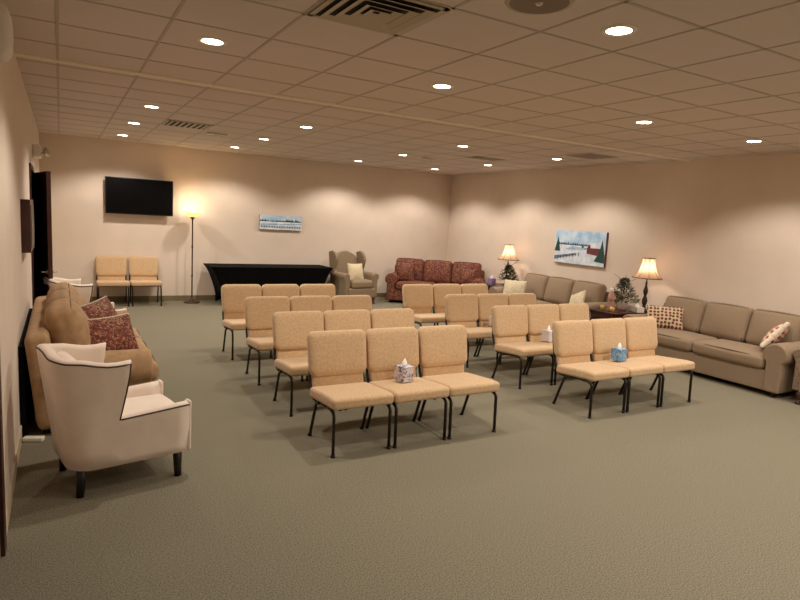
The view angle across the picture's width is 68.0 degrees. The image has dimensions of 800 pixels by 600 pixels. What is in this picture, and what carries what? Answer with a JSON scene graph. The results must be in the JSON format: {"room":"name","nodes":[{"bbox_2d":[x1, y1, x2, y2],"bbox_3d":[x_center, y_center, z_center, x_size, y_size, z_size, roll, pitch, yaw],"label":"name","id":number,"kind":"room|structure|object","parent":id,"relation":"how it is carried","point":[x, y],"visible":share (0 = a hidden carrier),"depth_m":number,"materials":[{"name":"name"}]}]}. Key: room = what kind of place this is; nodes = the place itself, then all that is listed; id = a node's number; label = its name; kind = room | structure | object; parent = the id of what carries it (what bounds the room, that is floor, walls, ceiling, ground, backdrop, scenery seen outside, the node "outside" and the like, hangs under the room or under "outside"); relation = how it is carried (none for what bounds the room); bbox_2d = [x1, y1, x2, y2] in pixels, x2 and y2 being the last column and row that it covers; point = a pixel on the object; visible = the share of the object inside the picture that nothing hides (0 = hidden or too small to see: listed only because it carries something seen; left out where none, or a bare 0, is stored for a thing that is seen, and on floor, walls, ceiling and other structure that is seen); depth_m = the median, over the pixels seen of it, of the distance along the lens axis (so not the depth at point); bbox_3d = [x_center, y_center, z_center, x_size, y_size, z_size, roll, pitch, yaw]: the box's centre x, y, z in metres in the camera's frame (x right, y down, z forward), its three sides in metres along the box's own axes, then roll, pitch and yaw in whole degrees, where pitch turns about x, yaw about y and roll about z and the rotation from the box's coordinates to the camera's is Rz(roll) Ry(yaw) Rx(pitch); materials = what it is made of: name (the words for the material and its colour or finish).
{"room":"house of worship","nodes":[
{"label":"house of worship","id":0,"kind":"room"},
{"bbox_2d":[0,50,39,556],"bbox_3d":[-2.734,-0.373,4.078,0.120,2.912,14.202,-1,9,-30],"label":"wall","id":1,"kind":"structure","parent":0,"point":[19,131],"depth_m":4.08,"materials":[{"name":"paint"}]},
{"bbox_2d":[0,358,6,556],"bbox_3d":[-1.725,0.278,2.406,0.114,2.180,1.170,-1,9,-30],"label":"door","id":2,"kind":"structure","parent":1,"relation":"in","point":[3,535],"depth_m":2.95,"materials":[{"name":"brown wood"}]},
{"bbox_2d":[0,2,13,62],"bbox_3d":[-1.637,-1.077,2.376,0.148,0.210,0.240,-1,9,-30],"label":"wall speaker","id":3,"kind":"object","parent":1,"relation":"attached to","point":[6,27],"visible":1,"depth_m":2.33,"materials":[{"name":"beige plastic"}]},
{"bbox_2d":[6,422,21,532],"bbox_3d":[-4.149,0.612,6.726,0.012,0.100,8.520,-1,9,-30],"label":"baseboard","id":4,"kind":"structure","parent":1,"relation":"attached to","point":[19,440],"depth_m":3.65,"materials":[{"name":"beige"}]},
{"bbox_2d":[20,199,34,252],"bbox_3d":[-3.333,-0.673,5.314,0.075,0.450,0.700,-1,9,-30],"label":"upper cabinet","id":5,"kind":"object","parent":1,"relation":"attached to","point":[26,205],"visible":1,"depth_m":5.02,"materials":[{"name":"brown wood"}]},
{"bbox_2d":[32,144,50,158],"bbox_3d":[-4.609,-1.906,7.638,0.202,0.160,0.300,-1,9,-30],"label":"emergency light","id":6,"kind":"object","parent":1,"relation":"attached to","point":[36,148],"visible":1,"depth_m":7.50,"materials":[{"name":"beige plastic"}]},
{"bbox_2d":[29,163,56,304],"bbox_3d":[-4.331,-0.503,7.129,0.372,2.180,1.030,-1,9,-30],"label":"door","id":7,"kind":"structure","parent":1,"relation":"in","point":[41,186],"depth_m":6.97,"materials":[{"name":"brown wood"}]},
{"bbox_2d":[39,132,451,296],"bbox_3d":[-2.537,-1.472,12.349,8.694,2.912,0.120,-1,9,-30],"label":"wall","id":8,"kind":"structure","parent":0,"point":[387,215],"depth_m":11.72,"materials":[{"name":"paint"}]},
{"bbox_2d":[105,176,172,216],"bbox_3d":[-4.764,-1.881,10.855,1.140,0.662,0.132,-1,9,-30],"label":"television","id":9,"kind":"object","parent":8,"relation":"attached to","point":[134,196],"visible":1,"depth_m":10.79,"materials":[{"name":"black plastic"}]},
{"bbox_2d":[91,293,385,301],"bbox_3d":[-2.583,-0.072,12.479,8.454,0.100,0.012,-1,9,-30],"label":"baseboard","id":10,"kind":"structure","parent":8,"relation":"attached to","point":[177,297],"depth_m":11.38,"materials":[{"name":"carpet"}]},
{"bbox_2d":[259,214,301,230],"bbox_3d":[-2.466,-1.598,12.267,0.900,0.290,0.054,-1,9,-30],"label":"painting","id":11,"kind":"object","parent":8,"relation":"attached to","point":[275,222],"visible":1,"depth_m":12.24,"materials":[{"name":"multicoloured fabric"}]},
{"bbox_2d":[0,297,799,599],"bbox_3d":[0.905,1.042,6.401,8.694,0.100,14.442,-1,9,-30],"label":"floor","id":12,"kind":"structure","parent":0,"point":[699,499],"depth_m":3.87,"materials":[{"name":"carpet"}]},
{"bbox_2d":[18,308,32,437],"bbox_3d":[-3.288,0.555,5.253,0.042,0.700,1.920,-1,9,-30],"label":"panel","id":13,"kind":"object","parent":12,"relation":"on","point":[26,396],"visible":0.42,"depth_m":4.47,"materials":[{"name":"black fabric"}]},
{"bbox_2d":[22,436,44,441],"bbox_3d":[-2.734,1.034,4.418,0.150,0.035,0.055,2,8,-10],"label":"power strip","id":14,"kind":"object","parent":12,"relation":"on","point":[25,438],"visible":1,"depth_m":4.40,"materials":[{"name":"beige plastic"}]},
{"bbox_2d":[43,277,126,310],"bbox_3d":[-3.859,0.154,7.262,0.827,0.899,0.635,-3,10,-41],"label":"armchair","id":15,"kind":"object","parent":12,"relation":"on","point":[86,290],"visible":0.11,"depth_m":6.97,"materials":[{"name":"beige fabric"}]},
{"bbox_2d":[24,282,158,433],"bbox_3d":[-2.890,0.400,5.561,0.967,0.970,2.280,-1,9,-30],"label":"sofa","id":16,"kind":"object","parent":12,"relation":"on","point":[58,316],"visible":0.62,"depth_m":4.71,"materials":[{"name":"fabric"}]},
{"bbox_2d":[44,289,83,311],"bbox_3d":[-3.040,0.190,5.440,0.377,0.539,0.579,-1,9,-30],"label":"cushion","id":17,"kind":"object","parent":16,"relation":"on","point":[64,293],"depth_m":5.30,"materials":[{"name":"fabric"}]},
{"bbox_2d":[46,282,85,304],"bbox_3d":[-3.327,0.107,5.940,0.377,0.539,0.579,-1,9,-30],"label":"cushion","id":18,"kind":"object","parent":16,"relation":"on","point":[62,285],"depth_m":5.82,"materials":[{"name":"fabric"}]},
{"bbox_2d":[43,298,90,344],"bbox_3d":[-2.753,0.274,4.940,0.377,0.539,0.579,-1,9,-30],"label":"cushion","id":19,"kind":"object","parent":16,"relation":"on","point":[64,320],"depth_m":4.69,"materials":[{"name":"fabric"}]},
{"bbox_2d":[80,296,117,318],"bbox_3d":[-2.685,0.226,5.323,0.271,0.466,0.556,5,8,11],"label":"throw pillow","id":20,"kind":"object","parent":16,"relation":"on","point":[102,307],"visible":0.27,"depth_m":5.31,"materials":[{"name":"fabric"}]},
{"bbox_2d":[88,313,138,350],"bbox_3d":[-2.464,0.341,5.050,0.235,0.394,0.509,7,8,25],"label":"throw pillow","id":21,"kind":"object","parent":16,"relation":"on","point":[116,331],"visible":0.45,"depth_m":5.01,"materials":[{"name":"fabric"}]},
{"bbox_2d":[132,327,141,338],"bbox_3d":[-3.076,0.418,6.136,0.720,0.215,0.579,-1,9,-30],"label":"seat cushion","id":22,"kind":"object","parent":16,"relation":"on","point":[137,335],"depth_m":6.18,"materials":[{"name":"fabric"}]},
{"bbox_2d":[136,338,147,348],"bbox_3d":[-2.789,0.502,5.636,0.720,0.215,0.579,-1,9,-30],"label":"seat cushion","id":23,"kind":"object","parent":16,"relation":"on","point":[141,344],"depth_m":5.71,"materials":[{"name":"fabric"}]},
{"bbox_2d":[152,357,158,380],"bbox_3d":[-2.502,0.585,5.136,0.720,0.215,0.579,-1,9,-30],"label":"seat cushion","id":24,"kind":"object","parent":16,"relation":"on","point":[155,367],"depth_m":5.06,"materials":[{"name":"fabric"}]},
{"bbox_2d":[95,256,129,306],"bbox_3d":[-5.141,-0.342,10.600,0.520,0.858,0.643,-1,9,-30],"label":"chair","id":25,"kind":"object","parent":12,"relation":"on","point":[111,271],"visible":0.98,"depth_m":10.68,"materials":[{"name":"fabric"}]},
{"bbox_2d":[35,342,190,498],"bbox_3d":[-1.885,0.716,3.910,0.827,0.899,0.635,-3,10,-41],"label":"armchair","id":26,"kind":"object","parent":12,"relation":"on","point":[97,420],"visible":1,"depth_m":3.62,"materials":[{"name":"beige fabric"}]},
{"bbox_2d":[123,394,173,413],"bbox_3d":[-1.796,0.792,4.002,0.580,0.190,0.485,-3,10,-41],"label":"seat cushion","id":27,"kind":"object","parent":26,"relation":"on","point":[134,402],"depth_m":4.06,"materials":[{"name":"beige fabric"}]},
{"bbox_2d":[128,256,162,306],"bbox_3d":[-4.672,-0.351,10.867,0.520,0.858,0.643,-1,9,-30],"label":"chair","id":28,"kind":"object","parent":12,"relation":"on","point":[143,270],"visible":0.94,"depth_m":10.94,"materials":[{"name":"fabric"}]},
{"bbox_2d":[183,212,199,303],"bbox_3d":[-3.936,-0.796,11.238,0.300,1.712,0.300,-1,9,-30],"label":"floor lamp","id":29,"kind":"object","parent":12,"relation":"on","point":[192,215],"visible":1,"depth_m":11.23,"materials":[{"name":"brown metal"}]},
{"bbox_2d":[221,284,271,359],"bbox_3d":[-1.942,0.257,7.485,0.520,0.858,0.643,-1,9,-29],"label":"chair","id":30,"kind":"object","parent":12,"relation":"on","point":[233,296],"visible":0.6,"depth_m":7.54,"materials":[{"name":"fabric"}]},
{"bbox_2d":[203,263,332,300],"bbox_3d":[-2.622,-0.319,11.896,2.430,0.740,0.740,-1,9,-30],"label":"folding table","id":31,"kind":"object","parent":12,"relation":"on","point":[221,274],"visible":0.76,"depth_m":11.56,"materials":[{"name":"black fabric"}]},
{"bbox_2d":[244,296,303,384],"bbox_3d":[-1.389,0.420,6.507,0.520,0.858,0.643,-1,9,-29],"label":"chair","id":32,"kind":"object","parent":12,"relation":"on","point":[259,311],"visible":0.6,"depth_m":6.57,"materials":[{"name":"fabric"}]},
{"bbox_2d":[261,284,299,298],"bbox_3d":[-1.488,0.248,7.744,0.520,0.858,0.643,-1,9,-30],"label":"chair","id":33,"kind":"object","parent":12,"relation":"on","point":[289,290],"visible":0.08,"depth_m":7.87,"materials":[{"name":"beige fabric"}]},
{"bbox_2d":[272,311,341,416],"bbox_3d":[-0.888,0.569,5.607,0.520,0.858,0.643,-1,9,-29],"label":"chair","id":34,"kind":"object","parent":12,"relation":"on","point":[291,329],"visible":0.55,"depth_m":5.67,"materials":[{"name":"fabric"}]},
{"bbox_2d":[290,296,331,380],"bbox_3d":[-0.935,0.411,6.766,0.520,0.858,0.643,-1,9,-30],"label":"chair","id":35,"kind":"object","parent":12,"relation":"on","point":[297,303],"visible":0.17,"depth_m":6.88,"materials":[{"name":"beige fabric"}]},
{"bbox_2d":[299,284,335,298],"bbox_3d":[-1.032,0.239,8.003,0.520,0.858,0.643,-1,9,-30],"label":"chair","id":36,"kind":"object","parent":12,"relation":"on","point":[304,289],"visible":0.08,"depth_m":8.12,"materials":[{"name":"fabric"}]},
{"bbox_2d":[307,329,393,457],"bbox_3d":[-0.421,0.710,4.752,0.520,0.858,0.643,-1,9,-29],"label":"chair","id":37,"kind":"object","parent":12,"relation":"on","point":[337,360],"visible":1,"depth_m":4.80,"materials":[{"name":"beige fabric"}]},
{"bbox_2d":[332,295,371,311],"bbox_3d":[-0.479,0.402,7.026,0.520,0.858,0.643,-1,9,-30],"label":"chair","id":38,"kind":"object","parent":12,"relation":"on","point":[339,302],"visible":0.13,"depth_m":7.14,"materials":[{"name":"fabric"}]},
{"bbox_2d":[329,250,378,303],"bbox_3d":[-1.009,-0.483,12.605,0.873,1.096,0.856,-3,10,-38],"label":"armchair","id":39,"kind":"object","parent":12,"relation":"on","point":[339,276],"visible":0.81,"depth_m":12.46,"materials":[{"name":"grey fabric"}]},
{"bbox_2d":[347,263,363,279],"bbox_3d":[-0.932,-0.584,12.437,0.374,0.360,0.177,-3,10,-38],"label":"throw pillow","id":40,"kind":"object","parent":39,"relation":"on","point":[355,271],"visible":0.78,"depth_m":12.36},
{"bbox_2d":[350,279,372,288],"bbox_3d":[-0.937,-0.356,12.520,0.524,0.209,0.600,-3,10,-38],"label":"seat cushion","id":41,"kind":"object","parent":39,"relation":"on","point":[354,283],"depth_m":12.29,"materials":[{"name":"grey fabric"}]},
{"bbox_2d":[323,309,390,409],"bbox_3d":[-0.434,0.560,5.866,0.520,0.858,0.643,-1,9,-30],"label":"chair","id":42,"kind":"object","parent":12,"relation":"on","point":[359,318],"visible":0.14,"depth_m":5.99,"materials":[{"name":"fabric"}]},
{"bbox_2d":[370,308,435,399],"bbox_3d":[0.021,0.551,6.126,0.520,0.858,0.643,-1,9,-30],"label":"chair","id":43,"kind":"object","parent":12,"relation":"on","point":[395,317],"visible":0.13,"depth_m":6.24,"materials":[{"name":"fabric"}]},
{"bbox_2d":[365,327,448,448],"bbox_3d":[0.034,0.701,5.011,0.520,0.858,0.643,-1,9,-30],"label":"chair","id":44,"kind":"object","parent":12,"relation":"on","point":[386,348],"visible":0.76,"depth_m":5.05,"materials":[{"name":"fabric"}]},
{"bbox_2d":[394,359,413,382],"bbox_3d":[0.035,0.585,4.986,0.115,0.190,0.115,-4,10,-42],"label":"tissue box","id":45,"kind":"object","parent":44,"relation":"on","point":[404,372],"visible":1,"depth_m":4.95,"materials":[{"name":"white"}]},
{"bbox_2d":[402,284,444,326],"bbox_3d":[0.368,0.220,8.733,0.520,0.858,0.643,-1,9,-29],"label":"chair","id":46,"kind":"object","parent":12,"relation":"on","point":[417,297],"visible":0.69,"depth_m":8.81,"materials":[{"name":"fabric"}]},
{"bbox_2d":[385,258,485,301],"bbox_3d":[0.797,-0.391,13.061,2.126,0.956,0.917,5,8,11],"label":"sofa","id":47,"kind":"object","parent":12,"relation":"on","point":[431,272],"visible":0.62,"depth_m":13.03,"materials":[{"name":"red fabric"}]},
{"bbox_2d":[396,262,414,280],"bbox_3d":[0.115,-0.619,13.029,0.418,0.401,0.196,3,8,-2],"label":"throw pillow","id":48,"kind":"object","parent":47,"relation":"on","point":[405,271],"visible":0.84,"depth_m":12.97,"materials":[{"name":"fabric"}]},
{"bbox_2d":[395,258,423,280],"bbox_3d":[0.217,-0.674,13.310,0.634,0.526,0.314,5,8,11],"label":"cushion","id":49,"kind":"object","parent":47,"relation":"on","point":[419,263],"depth_m":13.18,"materials":[{"name":"fabric"}]},
{"bbox_2d":[396,280,435,289],"bbox_3d":[0.361,-0.312,13.027,0.823,0.215,0.660,5,8,11],"label":"seat cushion","id":50,"kind":"object","parent":47,"relation":"on","point":[399,283],"depth_m":12.81,"materials":[{"name":"fabric"}]},
{"bbox_2d":[423,260,452,283],"bbox_3d":[0.841,-0.623,13.189,0.634,0.526,0.314,5,8,11],"label":"cushion","id":51,"kind":"object","parent":47,"relation":"on","point":[434,271],"depth_m":13.07,"materials":[{"name":"fabric"}]},
{"bbox_2d":[451,262,481,283],"bbox_3d":[1.465,-0.571,13.069,0.634,0.526,0.314,5,8,11],"label":"cushion","id":52,"kind":"object","parent":47,"relation":"on","point":[456,267],"depth_m":12.98,"materials":[{"name":"fabric"}]},
{"bbox_2d":[459,268,476,283],"bbox_3d":[1.464,-0.493,12.770,0.352,0.344,0.179,7,9,27],"label":"throw pillow","id":53,"kind":"object","parent":47,"relation":"on","point":[468,276],"visible":0.79,"depth_m":12.70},
{"bbox_2d":[432,284,477,344],"bbox_3d":[0.822,0.211,8.992,0.520,0.858,0.643,-1,9,-30],"label":"chair","id":54,"kind":"object","parent":12,"relation":"on","point":[440,291],"visible":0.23,"depth_m":9.05,"materials":[{"name":"fabric"}]},
{"bbox_2d":[417,324,498,439],"bbox_3d":[0.489,0.692,5.271,0.520,0.858,0.643,-1,9,-30],"label":"chair","id":55,"kind":"object","parent":12,"relation":"on","point":[442,348],"visible":0.81,"depth_m":5.32,"materials":[{"name":"fabric"}]},
{"bbox_2d":[444,294,498,367],"bbox_3d":[0.923,0.381,7.774,0.520,0.858,0.643,-1,9,-29],"label":"chair","id":56,"kind":"object","parent":12,"relation":"on","point":[462,309],"visible":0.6,"depth_m":7.85,"materials":[{"name":"fabric"}]},
{"bbox_2d":[460,284,487,344],"bbox_3d":[1.278,0.202,9.252,0.520,0.858,0.643,-1,9,-30],"label":"chair","id":57,"kind":"object","parent":12,"relation":"on","point":[476,289],"visible":0.09,"depth_m":9.37,"materials":[{"name":"fabric"}]},
{"bbox_2d":[479,283,503,289],"bbox_3d":[2.031,-0.008,12.066,0.620,0.600,0.640,-1,9,-30],"label":"end table","id":58,"kind":"object","parent":12,"relation":"on","point":[496,284],"visible":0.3,"depth_m":11.95,"materials":[{"name":"brown wood"}]},
{"bbox_2d":[487,276,495,283],"bbox_3d":[1.870,-0.414,12.092,0.120,0.180,0.120,-3,10,-40],"label":"tissue box","id":59,"kind":"object","parent":58,"relation":"on","point":[491,280],"visible":1,"depth_m":12.06,"materials":[{"name":"purple"}]},
{"bbox_2d":[498,244,518,284],"bbox_3d":[2.186,-0.712,12.013,0.444,0.825,0.444,10,10,40],"label":"table lamp","id":60,"kind":"object","parent":58,"relation":"on","point":[508,254],"visible":0.73,"depth_m":11.88,"materials":[{"name":"fabric"}]},
{"bbox_2d":[498,262,518,282],"bbox_3d":[2.159,-0.537,11.764,0.482,0.542,0.519,3,8,-3],"label":"arrangement","id":61,"kind":"object","parent":58,"relation":"on","point":[506,270],"visible":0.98,"depth_m":11.71,"materials":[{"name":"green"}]},
{"bbox_2d":[476,293,527,364],"bbox_3d":[1.378,0.371,8.033,0.520,0.858,0.643,-1,9,-30],"label":"chair","id":62,"kind":"object","parent":12,"relation":"on","point":[486,302],"visible":0.3,"depth_m":8.09,"materials":[{"name":"fabric"}]},
{"bbox_2d":[507,293,535,361],"bbox_3d":[1.833,0.362,8.293,0.520,0.858,0.643,-1,9,-30],"label":"chair","id":63,"kind":"object","parent":12,"relation":"on","point":[525,299],"visible":0.12,"depth_m":8.41,"materials":[{"name":"fabric"}]},
{"bbox_2d":[491,305,553,388],"bbox_3d":[1.412,0.522,6.922,0.520,0.858,0.643,-1,9,-29],"label":"chair","id":64,"kind":"object","parent":12,"relation":"on","point":[509,322],"visible":0.97,"depth_m":6.96,"materials":[{"name":"fabric"}]},
{"bbox_2d":[525,304,583,384],"bbox_3d":[1.866,0.513,7.181,0.520,0.858,0.643,-1,9,-30],"label":"chair","id":65,"kind":"object","parent":12,"relation":"on","point":[540,316],"visible":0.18,"depth_m":7.25,"materials":[{"name":"fabric"}]},
{"bbox_2d":[541,325,551,341],"bbox_3d":[1.784,0.397,7.123,0.115,0.190,0.115,-3,10,-38],"label":"tissue box","id":66,"kind":"object","parent":65,"relation":"on","point":[546,335],"visible":0.79,"depth_m":7.09,"materials":[{"name":"grey"}]},
{"bbox_2d":[488,273,621,318],"bbox_3d":[2.688,0.060,10.590,1.037,0.931,2.377,-1,9,-30],"label":"sofa","id":67,"kind":"object","parent":12,"relation":"on","point":[547,289],"visible":0.38,"depth_m":10.51,"materials":[{"name":"beige fabric"}]},
{"bbox_2d":[503,279,526,294],"bbox_3d":[2.135,-0.182,11.071,0.435,0.368,0.212,7,8,24],"label":"throw pillow","id":68,"kind":"object","parent":67,"relation":"on","point":[510,286],"visible":0.56,"depth_m":11.01,"materials":[{"name":"fabric"}]},
{"bbox_2d":[524,273,550,300],"bbox_3d":[2.583,-0.246,11.211,0.310,0.502,0.624,-1,9,-30],"label":"cushion","id":69,"kind":"object","parent":67,"relation":"on","point":[536,283],"depth_m":11.03,"materials":[{"name":"beige fabric"}]},
{"bbox_2d":[536,299,552,303],"bbox_3d":[2.288,0.081,10.913,0.660,0.215,0.938,-1,9,-30],"label":"seat cushion","id":70,"kind":"object","parent":67,"relation":"on","point":[538,301],"depth_m":10.70,"materials":[{"name":"beige fabric"}]},
{"bbox_2d":[544,276,575,303],"bbox_3d":[2.893,-0.156,10.671,0.310,0.502,0.624,-1,9,-30],"label":"cushion","id":71,"kind":"object","parent":67,"relation":"on","point":[557,290],"depth_m":10.57,"materials":[{"name":"beige fabric"}]},
{"bbox_2d":[569,290,586,303],"bbox_3d":[2.961,0.011,9.911,0.212,0.364,0.397,-1,9,-31],"label":"throw pillow","id":72,"kind":"object","parent":67,"relation":"on","point":[579,297],"visible":0.62,"depth_m":9.83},
{"bbox_2d":[569,280,606,302],"bbox_3d":[3.202,-0.066,10.132,0.310,0.502,0.624,-1,9,-30],"label":"cushion","id":73,"kind":"object","parent":67,"relation":"on","point":[596,292],"depth_m":9.96,"materials":[{"name":"beige fabric"}]},
{"bbox_2d":[558,303,588,320],"bbox_3d":[2.322,0.504,7.441,0.520,0.858,0.643,-1,9,-30],"label":"chair","id":74,"kind":"object","parent":12,"relation":"on","point":[573,311],"visible":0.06,"depth_m":7.56,"materials":[{"name":"fabric"}]},
{"bbox_2d":[552,320,628,418],"bbox_3d":[1.903,0.671,6.025,0.520,0.858,0.643,-1,9,-29],"label":"chair","id":75,"kind":"object","parent":12,"relation":"on","point":[572,340],"visible":1,"depth_m":6.06,"materials":[{"name":"fabric"}]},
{"bbox_2d":[589,307,646,320],"bbox_3d":[3.436,0.449,9.255,0.980,0.600,0.540,-1,9,-30],"label":"end table","id":76,"kind":"object","parent":12,"relation":"on","point":[597,312],"visible":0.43,"depth_m":8.99,"materials":[{"name":"brown wood"}]},
{"bbox_2d":[606,288,615,311],"bbox_3d":[3.183,-0.008,8.940,0.121,0.359,0.133,8,9,32],"label":"figurine","id":77,"kind":"object","parent":76,"relation":"on","point":[611,297],"visible":0.99,"depth_m":8.92,"materials":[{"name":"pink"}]},
{"bbox_2d":[605,274,639,309],"bbox_3d":[3.446,-0.121,9.179,0.558,0.550,0.534,8,9,34],"label":"arrangement","id":78,"kind":"object","parent":76,"relation":"on","point":[621,305],"visible":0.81,"depth_m":9.13,"materials":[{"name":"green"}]},
{"bbox_2d":[629,303,643,312],"bbox_3d":[3.625,0.110,9.074,0.120,0.140,0.220,2,8,-10],"label":"tissue box","id":79,"kind":"object","parent":76,"relation":"on","point":[636,308],"visible":0.97,"depth_m":9.00,"materials":[{"name":"beige cardboard"}]},
{"bbox_2d":[632,258,662,311],"bbox_3d":[3.783,-0.232,9.108,0.444,0.825,0.444,-1,9,-30],"label":"table lamp","id":80,"kind":"object","parent":76,"relation":"on","point":[647,270],"visible":0.93,"depth_m":8.99,"materials":[{"name":"fabric"}]},
{"bbox_2d":[588,318,662,412],"bbox_3d":[2.358,0.662,6.285,0.520,0.858,0.643,-1,9,-30],"label":"chair","id":81,"kind":"object","parent":12,"relation":"on","point":[608,333],"visible":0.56,"depth_m":6.32,"materials":[{"name":"fabric"}]},
{"bbox_2d":[610,343,626,361],"bbox_3d":[2.312,0.542,6.262,0.115,0.190,0.115,-2,9,-34],"label":"tissue box","id":82,"kind":"object","parent":81,"relation":"on","point":[619,354],"visible":1,"depth_m":6.23,"materials":[{"name":"blue"}]},
{"bbox_2d":[621,316,694,406],"bbox_3d":[2.813,0.652,6.544,0.520,0.858,0.643,-1,9,-30],"label":"chair","id":83,"kind":"object","parent":12,"relation":"on","point":[641,332],"visible":0.75,"depth_m":6.59,"materials":[{"name":"fabric"}]},
{"bbox_2d":[622,295,799,397],"bbox_3d":[4.192,0.513,7.888,1.037,0.921,2.317,-1,9,-30],"label":"sofa","id":84,"kind":"object","parent":12,"relation":"on","point":[723,340],"visible":0.86,"depth_m":7.49,"materials":[{"name":"beige fabric"}]},
{"bbox_2d":[647,305,682,329],"bbox_3d":[3.767,0.248,8.445,0.489,0.310,0.203,6,8,17],"label":"throw pillow","id":85,"kind":"object","parent":84,"relation":"on","point":[666,317],"visible":0.8,"depth_m":8.38,"materials":[{"name":"fabric"}]},
{"bbox_2d":[664,295,708,333],"bbox_3d":[4.084,0.206,8.514,0.308,0.492,0.631,-1,9,-30],"label":"cushion","id":86,"kind":"object","parent":84,"relation":"on","point":[694,309],"depth_m":8.31,"materials":[{"name":"beige fabric"}]},
{"bbox_2d":[657,328,716,351],"bbox_3d":[3.799,0.530,8.197,0.660,0.215,0.908,-1,9,-30],"label":"seat cushion","id":87,"kind":"object","parent":84,"relation":"on","point":[669,340],"depth_m":7.95,"materials":[{"name":"beige fabric"}]},
{"bbox_2d":[700,302,753,342],"bbox_3d":[4.396,0.297,7.969,0.308,0.492,0.631,-1,9,-30],"label":"cushion","id":88,"kind":"object","parent":84,"relation":"on","point":[718,320],"depth_m":7.87,"materials":[{"name":"beige fabric"}]},
{"bbox_2d":[692,339,765,368],"bbox_3d":[4.248,0.661,7.414,0.660,0.215,0.908,-1,9,-30],"label":"seat cushion","id":89,"kind":"object","parent":84,"relation":"on","point":[734,353],"depth_m":7.29,"materials":[{"name":"beige fabric"}]},
{"bbox_2d":[745,309,799,345],"bbox_3d":[4.709,0.388,7.424,0.308,0.492,0.631,-1,9,-30],"label":"cushion","id":90,"kind":"object","parent":84,"relation":"on","point":[758,322],"depth_m":7.42,"materials":[{"name":"beige fabric"}]},
{"bbox_2d":[760,322,789,347],"bbox_3d":[4.497,0.428,7.111,0.269,0.403,0.478,8,9,33],"label":"throw pillow","id":91,"kind":"object","parent":84,"relation":"on","point":[777,333],"visible":0.94,"depth_m":6.96,"materials":[{"name":"fabric"}]},
{"bbox_2d":[792,348,799,404],"bbox_3d":[4.955,0.700,6.476,0.856,1.048,0.900,-1,9,-30],"label":"armchair","id":92,"kind":"object","parent":12,"relation":"on","point":[796,354],"visible":0.99,"depth_m":6.63,"materials":[{"name":"brown fabric"}]},
{"bbox_2d":[0,0,799,175],"bbox_3d":[1.073,-1.938,6.001,8.694,0.100,14.442,-1,9,-30],"label":"ceiling","id":93,"kind":"structure","parent":0,"point":[456,29],"depth_m":4.75,"materials":[{"name":"tile"}]},
{"bbox_2d":[161,120,213,129],"bbox_3d":[-2.903,-2.383,8.094,0.580,0.012,0.580,-1,9,-30],"label":"ceiling vent","id":94,"kind":"object","parent":93,"relation":"in","point":[173,123],"visible":1,"depth_m":8.06,"materials":[{"name":"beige metal"}]},
{"bbox_2d":[197,36,226,45],"bbox_3d":[-1.272,-1.750,4.017,0.200,0.008,0.200,-1,9,-30],"label":"recessed light","id":95,"kind":"object","parent":93,"relation":"in","point":[215,41],"visible":1,"depth_m":4.00,"materials":[{"name":"white"}]},
{"bbox_2d":[14,52,690,161],"bbox_3d":[0.640,-2.009,6.759,8.454,0.030,0.080,-1,9,-30],"label":"trim","id":96,"kind":"structure","parent":93,"relation":"attached to","point":[15,53],"depth_m":5.81,"materials":[{"name":"beige"}]},
{"bbox_2d":[308,0,449,35],"bbox_3d":[-0.131,-1.574,3.259,0.580,0.019,0.580,-1,9,-30],"label":"ceiling vent","id":97,"kind":"object","parent":93,"relation":"in","point":[391,17],"visible":1,"depth_m":3.26,"materials":[{"name":"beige metal"}]},
{"bbox_2d":[10,0,799,174],"bbox_3d":[0.929,-1.889,5.926,8.781,0.013,14.202,-1,9,-30],"label":"ceiling grid","id":98,"kind":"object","parent":93,"relation":"attached to","point":[183,2],"depth_m":5.00,"materials":[{"name":"beige"}]},
{"bbox_2d":[430,83,453,88],"bbox_3d":[0.352,-1.784,4.954,0.200,0.008,0.200,-1,9,-30],"label":"recessed light","id":99,"kind":"object","parent":93,"relation":"in","point":[437,85],"visible":1,"depth_m":4.93,"materials":[{"name":"white"}]},
{"bbox_2d":[466,156,502,160],"bbox_3d":[1.460,-2.411,10.126,0.580,0.008,0.310,-1,9,-30],"label":"ceiling vent","id":100,"kind":"object","parent":93,"relation":"in","point":[475,157],"visible":1,"depth_m":10.10,"materials":[{"name":"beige metal"}]},
{"bbox_2d":[504,0,574,14],"bbox_3d":[0.703,-1.496,2.996,0.350,0.018,0.350,-1,9,-30],"label":"ceiling speaker","id":101,"kind":"object","parent":93,"relation":"attached to","point":[531,7],"visible":1,"depth_m":3.03,"materials":[{"name":"beige"}]},
{"bbox_2d":[566,153,617,159],"bbox_3d":[2.922,-2.180,9.023,0.580,0.008,0.490,-1,9,-30],"label":"ceiling vent","id":102,"kind":"object","parent":93,"relation":"in","point":[590,155],"visible":1,"depth_m":8.98,"materials":[{"name":"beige metal"}]},
{"bbox_2d":[601,24,637,36],"bbox_3d":[1.235,-1.518,3.344,0.200,0.008,0.200,-1,9,-30],"label":"recessed light","id":103,"kind":"object","parent":93,"relation":"in","point":[617,30],"visible":1,"depth_m":3.33,"materials":[{"name":"white"}]},
{"bbox_2d":[634,120,653,123],"bbox_3d":[2.485,-1.809,6.039,0.200,0.008,0.200,-1,9,-30],"label":"recessed light","id":104,"kind":"object","parent":93,"relation":"in","point":[639,121],"visible":1,"depth_m":6.03,"materials":[{"name":"white"}]},
{"bbox_2d":[446,153,799,314],"bbox_3d":[4.742,-0.514,8.273,0.120,2.912,14.322,-1,9,-30],"label":"wall","id":105,"kind":"structure","parent":0,"point":[722,230],"depth_m":9.31,"materials":[{"name":"paint"}]},
{"bbox_2d":[554,230,608,266],"bbox_3d":[3.245,-0.944,10.707,0.053,0.600,1.200,-1,9,-30],"label":"painting","id":106,"kind":"object","parent":105,"relation":"attached to","point":[588,248],"visible":1,"depth_m":10.64,"materials":[{"name":"paint"}]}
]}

